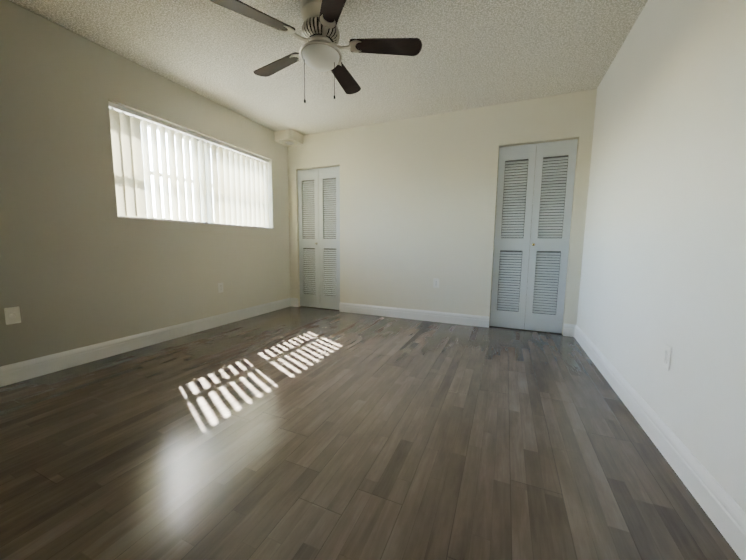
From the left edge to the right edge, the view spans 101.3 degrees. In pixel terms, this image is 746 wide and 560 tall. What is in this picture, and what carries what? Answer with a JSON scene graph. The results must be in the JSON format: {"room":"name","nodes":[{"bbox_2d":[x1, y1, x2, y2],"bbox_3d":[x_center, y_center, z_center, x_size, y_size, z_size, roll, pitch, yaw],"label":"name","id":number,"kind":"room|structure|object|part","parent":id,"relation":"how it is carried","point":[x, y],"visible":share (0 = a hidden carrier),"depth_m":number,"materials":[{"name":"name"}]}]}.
{"room":"empty bedroom","nodes":[
{"label":"empty bedroom","id":0,"kind":"room"},
{"bbox_2d":[0,0,289,366],"bbox_3d":[-1.995,-0.687,3.240,0.230,2.500,4.962,3,7,23],"label":"wall","id":1,"kind":"structure","parent":0,"point":[82,264],"depth_m":2.42,"materials":[{"name":"beige paint"}]},
{"bbox_2d":[4,306,20,324],"bbox_3d":[-2.422,0.239,2.058,0.018,0.114,0.070,3,7,23],"label":"electrical outlet","id":2,"kind":"object","parent":1,"relation":"attached to","point":[12,315],"visible":1,"depth_m":2.06,"materials":[{"name":"white plastic"}]},
{"bbox_3d":[-2.419,0.239,2.057,0.012,0.034,0.034,3,7,23],"label":"knob","id":3,"kind":"part","parent":2,"relation":"part of","materials":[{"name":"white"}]},
{"bbox_2d":[0,298,290,386],"bbox_3d":[-2.053,0.536,2.962,0.016,0.132,3.922,3,7,23],"label":"baseboard","id":4,"kind":"structure","parent":1,"relation":"attached to","point":[26,370],"depth_m":2.62,"materials":[{"name":"white"}]},
{"bbox_2d":[109,108,259,226],"bbox_3d":[-1.957,-1.104,3.474,0.060,0.947,1.892,3,7,23],"label":"window","id":5,"kind":"structure","parent":1,"relation":"in","point":[158,127],"depth_m":3.23,"materials":[{"name":"white glass"}]},
{"bbox_2d":[108,101,269,226],"bbox_3d":[-1.835,-1.107,3.421,0.089,0.923,1.884,3,7,23],"label":"window blinds","id":6,"kind":"object","parent":5,"relation":"attached to","point":[240,196],"visible":0.94,"depth_m":3.15,"materials":[{"name":"beige plastic"}]},
{"bbox_2d":[118,216,273,228],"bbox_3d":[-1.853,-0.633,3.481,0.177,0.012,1.890,3,7,23],"label":"window sill","id":7,"kind":"structure","parent":1,"relation":"attached to","point":[189,222],"depth_m":3.12,"materials":[{"name":"white stone"}]},
{"bbox_2d":[218,283,223,292],"bbox_3d":[-1.773,0.089,3.562,0.008,0.114,0.070,3,7,23],"label":"electrical outlet","id":8,"kind":"object","parent":1,"relation":"attached to","point":[220,287],"visible":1,"depth_m":3.56,"materials":[{"name":"white plastic"}]},
{"bbox_2d":[9,0,647,134],"bbox_3d":[-0.200,-1.898,2.326,4.113,0.150,4.962,3,7,23],"label":"ceiling","id":9,"kind":"structure","parent":0,"point":[472,54],"depth_m":2.45,"materials":[{"name":"white paint"}]},
{"bbox_2d":[274,129,302,146],"bbox_3d":[-1.181,-1.996,4.305,0.285,0.125,0.270,3,7,23],"label":"ceiling soffit","id":10,"kind":"structure","parent":9,"relation":"attached to","point":[282,137],"depth_m":4.21,"materials":[{"name":"beige paint"}]},
{"bbox_2d":[210,0,421,102],"bbox_3d":[-0.349,-1.483,2.051,1.266,0.615,1.254,3,7,23],"label":"ceiling fan","id":11,"kind":"object","parent":9,"relation":"hanging from","point":[319,50],"visible":1,"depth_m":1.96,"materials":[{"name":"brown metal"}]},
{"bbox_3d":[-0.343,-1.439,2.016,0.244,0.078,0.244,3,7,23],"label":"globe","id":12,"kind":"part","parent":11,"relation":"part of","materials":[{"name":"white glass"}]},
{"bbox_2d":[0,306,740,559],"bbox_3d":[-0.226,0.735,2.627,4.113,0.150,4.962,3,7,23],"label":"floor","id":13,"kind":"structure","parent":0,"point":[300,433],"depth_m":1.40,"materials":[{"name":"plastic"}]},
{"bbox_2d":[287,89,596,334],"bbox_3d":[0.481,-0.741,3.933,3.763,2.500,0.120,3,7,23],"label":"wall","id":14,"kind":"structure","parent":0,"point":[418,195],"depth_m":3.75,"materials":[{"name":"beige paint"}]},
{"bbox_2d":[291,298,297,306],"bbox_3d":[-1.217,0.344,4.717,0.147,0.132,0.016,3,7,23],"label":"baseboard","id":15,"kind":"structure","parent":14,"relation":"attached to","point":[294,302],"depth_m":4.71,"materials":[{"name":"white"}]},
{"bbox_2d":[298,166,339,309],"bbox_3d":[-0.792,-0.586,4.465,0.718,2.021,0.072,3,7,23],"label":"closet door","id":16,"kind":"structure","parent":14,"relation":"in","point":[319,226],"depth_m":4.47,"materials":[{"name":"white paint"}]},
{"bbox_2d":[339,302,489,327],"bbox_3d":[0.446,0.442,4.004,2.017,0.132,0.016,3,7,23],"label":"baseboard","id":17,"kind":"structure","parent":14,"relation":"attached to","point":[453,318],"depth_m":3.94,"materials":[{"name":"white"}]},
{"bbox_2d":[433,279,438,287],"bbox_3d":[0.787,0.040,3.816,0.070,0.114,0.008,3,7,23],"label":"electrical outlet","id":18,"kind":"object","parent":14,"relation":"attached to","point":[435,283],"visible":1,"depth_m":3.81,"materials":[{"name":"white plastic"}]},
{"bbox_2d":[490,139,577,332],"bbox_3d":[1.739,-0.446,3.378,0.741,2.041,0.072,3,7,23],"label":"closet door","id":19,"kind":"structure","parent":14,"relation":"in","point":[549,213],"depth_m":3.38,"materials":[{"name":"white paint"}]},
{"bbox_2d":[563,324,575,336],"bbox_3d":[2.116,0.541,3.288,0.116,0.132,0.016,3,7,23],"label":"baseboard","id":20,"kind":"structure","parent":14,"relation":"attached to","point":[568,329],"depth_m":3.29,"materials":[{"name":"white"}]},
{"bbox_2d":[490,146,536,310],"bbox_3d":[0.664,-0.787,4.353,3.763,2.500,0.800,3,7,23],"label":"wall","id":21,"kind":"structure","parent":0,"point":[494,233],"depth_m":4.15,"materials":[{"name":"grey paint"}]},
{"bbox_2d":[576,0,745,512],"bbox_3d":[1.619,-0.473,1.690,0.120,2.500,4.962,3,7,23],"label":"wall","id":22,"kind":"structure","parent":0,"point":[664,254],"depth_m":1.44,"materials":[{"name":"white paint"}]},
{"bbox_2d":[574,325,745,559],"bbox_3d":[1.386,0.739,1.487,0.016,0.132,3.922,3,7,23],"label":"baseboard","id":23,"kind":"structure","parent":22,"relation":"attached to","point":[723,510],"depth_m":1.27,"materials":[{"name":"white"}]},
{"bbox_2d":[662,343,671,370],"bbox_3d":[1.401,0.366,1.460,0.008,0.114,0.070,3,7,23],"label":"electrical outlet","id":24,"kind":"object","parent":22,"relation":"attached to","point":[667,352],"visible":1,"depth_m":1.45,"materials":[{"name":"white plastic"}]}
]}

